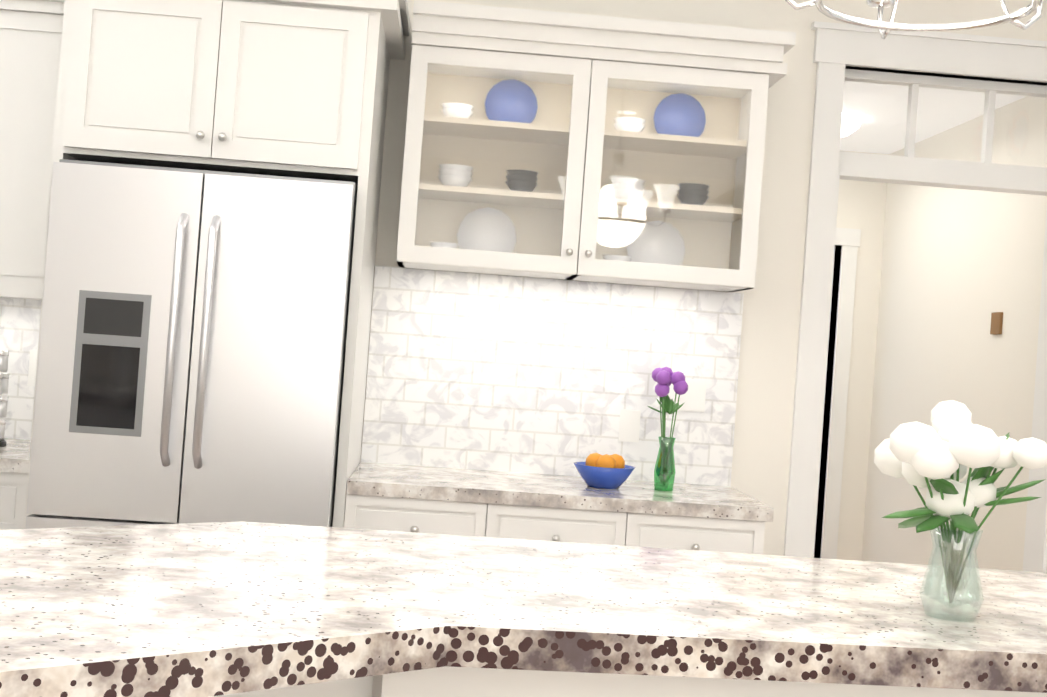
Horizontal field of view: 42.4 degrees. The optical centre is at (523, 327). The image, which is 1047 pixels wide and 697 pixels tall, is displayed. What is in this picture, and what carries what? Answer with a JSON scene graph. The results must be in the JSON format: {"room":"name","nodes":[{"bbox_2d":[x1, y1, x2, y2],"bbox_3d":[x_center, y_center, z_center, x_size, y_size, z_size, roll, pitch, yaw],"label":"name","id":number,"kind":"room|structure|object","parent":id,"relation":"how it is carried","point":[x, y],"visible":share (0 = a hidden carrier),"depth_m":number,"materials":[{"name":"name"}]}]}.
{"room":"kitchen","nodes":[
{"label":"kitchen","id":0,"kind":"room"},
{"bbox_2d":[360,0,1046,555],"bbox_3d":[-0.215,-0.037,4.703,5.510,2.880,0.160,4,-1,-3],"label":"wall","id":1,"kind":"structure","parent":0,"point":[766,388],"depth_m":4.68,"materials":[{"name":"white paint"}]},
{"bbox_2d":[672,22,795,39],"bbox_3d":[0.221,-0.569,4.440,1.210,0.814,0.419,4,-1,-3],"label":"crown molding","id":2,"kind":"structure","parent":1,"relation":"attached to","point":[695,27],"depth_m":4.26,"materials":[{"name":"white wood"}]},
{"bbox_2d":[783,21,1046,572],"bbox_3d":[1.452,0.251,4.780,1.090,2.545,0.210,4,-1,-3],"label":"door frame","id":3,"kind":"structure","parent":1,"relation":"attached to","point":[839,49],"depth_m":4.70,"materials":[{"name":"white wood"}]},
{"bbox_2d":[814,150,888,560],"bbox_3d":[1.088,0.281,7.108,1.500,2.500,0.120,4,-1,-3],"label":"wall","id":4,"kind":"structure","parent":0,"point":[862,205],"depth_m":7.09,"materials":[{"name":"white paint"}]},
{"bbox_2d":[814,228,860,558],"bbox_3d":[1.228,0.497,7.106,0.930,2.090,0.155,4,-1,-3],"label":"door frame","id":5,"kind":"structure","parent":4,"relation":"attached to","point":[847,240],"depth_m":7.06,"materials":[{"name":"white wood"}]},
{"bbox_2d":[840,81,1025,153],"bbox_3d":[1.245,-1.007,5.973,1.500,0.060,2.190,4,-1,-3],"label":"ceiling","id":6,"kind":"structure","parent":0,"point":[888,122],"depth_m":5.90,"materials":[{"name":"white paint"}]},
{"bbox_2d":[841,113,862,136],"bbox_3d":[1.408,-0.911,6.177,0.280,0.098,0.280,4,-1,-3],"label":"light","id":7,"kind":"object","parent":6,"relation":"attached to","point":[848,128],"depth_m":6.08,"materials":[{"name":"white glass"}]},
{"bbox_2d":[862,96,1046,570],"bbox_3d":[1.916,0.145,6.761,0.150,2.880,3.710,4,-1,-3],"label":"wall","id":8,"kind":"structure","parent":0,"point":[959,267],"depth_m":5.81,"materials":[{"name":"white paint"}]},
{"bbox_2d":[990,312,1002,333],"bbox_3d":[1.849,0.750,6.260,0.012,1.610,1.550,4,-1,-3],"label":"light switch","id":9,"kind":"object","parent":8,"relation":"in","point":[996,322],"visible":0.29,"depth_m":5.53,"materials":[{"name":"brown"}]},
{"bbox_3d":[-0.137,1.407,0.931,5.970,0.100,7.750,4,-1,-3],"label":"floor","id":10,"kind":"structure","parent":0,"visible":0},
{"bbox_2d":[0,0,71,529],"bbox_3d":[-1.786,0.116,4.187,0.756,2.334,0.682,4,-1,-3],"label":"tall cabinet","id":11,"kind":"object","parent":10,"relation":"on","point":[33,33],"depth_m":4.19,"materials":[{"name":"white wood"}]},
{"bbox_2d":[0,350,8,446],"bbox_3d":[-1.688,0.215,4.236,0.136,0.310,0.140,4,-1,-3],"label":"spice rack","id":12,"kind":"object","parent":11,"relation":"on","point":[4,377],"visible":1,"depth_m":4.23,"materials":[{"name":"silver metal"}]},
{"bbox_2d":[25,159,357,528],"bbox_3d":[-0.986,0.446,4.142,0.840,1.790,0.802,4,-1,-3],"label":"fridge","id":13,"kind":"object","parent":10,"relation":"on","point":[192,347],"visible":0.65,"depth_m":3.81,"materials":[{"name":"silver metal"}]},
{"bbox_2d":[60,0,379,527],"bbox_3d":[-0.972,0.175,4.233,0.879,2.334,0.682,4,-1,-3],"label":"tall cabinet","id":14,"kind":"object","parent":10,"relation":"on","point":[260,87],"depth_m":3.91,"materials":[{"name":"white wood"}]},
{"bbox_2d":[340,0,671,545],"bbox_3d":[-0.110,0.237,4.281,0.852,2.334,0.682,4,-1,-3],"label":"tall cabinet","id":15,"kind":"object","parent":10,"relation":"on","point":[578,232],"depth_m":4.57,"materials":[{"name":"white wood"}]},
{"bbox_2d":[574,453,634,488],"bbox_3d":[0.258,0.457,4.314,0.200,0.108,0.200,4,-1,-3],"label":"fruit bowl","id":16,"kind":"object","parent":15,"relation":"on","point":[605,471],"visible":1,"depth_m":4.26,"materials":[{"name":"blue ceramic"}]},
{"bbox_2d":[0,521,1046,696],"bbox_3d":[-0.712,0.816,1.022,4.189,1.000,2.775,4,-1,-3],"label":"kitchen island","id":17,"kind":"object","parent":10,"relation":"on","point":[235,609],"visible":1,"depth_m":1.79,"materials":[{"name":"stone"}]},
{"bbox_2d":[874,400,1046,621],"bbox_3d":[0.627,0.266,1.981,0.235,0.316,0.284,4,-1,-3],"label":"flower vase","id":18,"kind":"object","parent":17,"relation":"on","point":[945,450],"visible":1,"depth_m":1.93,"materials":[{"name":"clear glass"}]},
{"bbox_2d":[632,28,795,554],"bbox_3d":[0.522,0.300,4.316,0.419,2.300,0.682,4,-1,-3],"label":"tall cabinet","id":19,"kind":"object","parent":10,"relation":"on","point":[716,94],"depth_m":4.58,"materials":[{"name":"white wood"}]},
{"bbox_2d":[648,367,687,490],"bbox_3d":[0.458,0.327,4.367,0.128,0.398,0.128,4,-1,-3],"label":"flowers","id":20,"kind":"object","parent":19,"relation":"on","point":[664,378],"visible":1,"depth_m":4.34,"materials":[{"name":"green plant"}]},
{"bbox_3d":[-2.034,-1.687,2.934,9.970,0.100,11.900,4,-1,-3],"label":"ceiling","id":21,"kind":"structure","parent":0,"visible":0},
{"bbox_2d":[785,0,1042,38],"bbox_3d":[0.699,-0.987,2.274,0.590,0.923,0.564,4,-1,-3],"label":"chandelier","id":22,"kind":"object","parent":21,"relation":"hanging from","point":[880,25],"visible":1,"depth_m":2.38,"materials":[{"name":"silver metal"}]}
]}

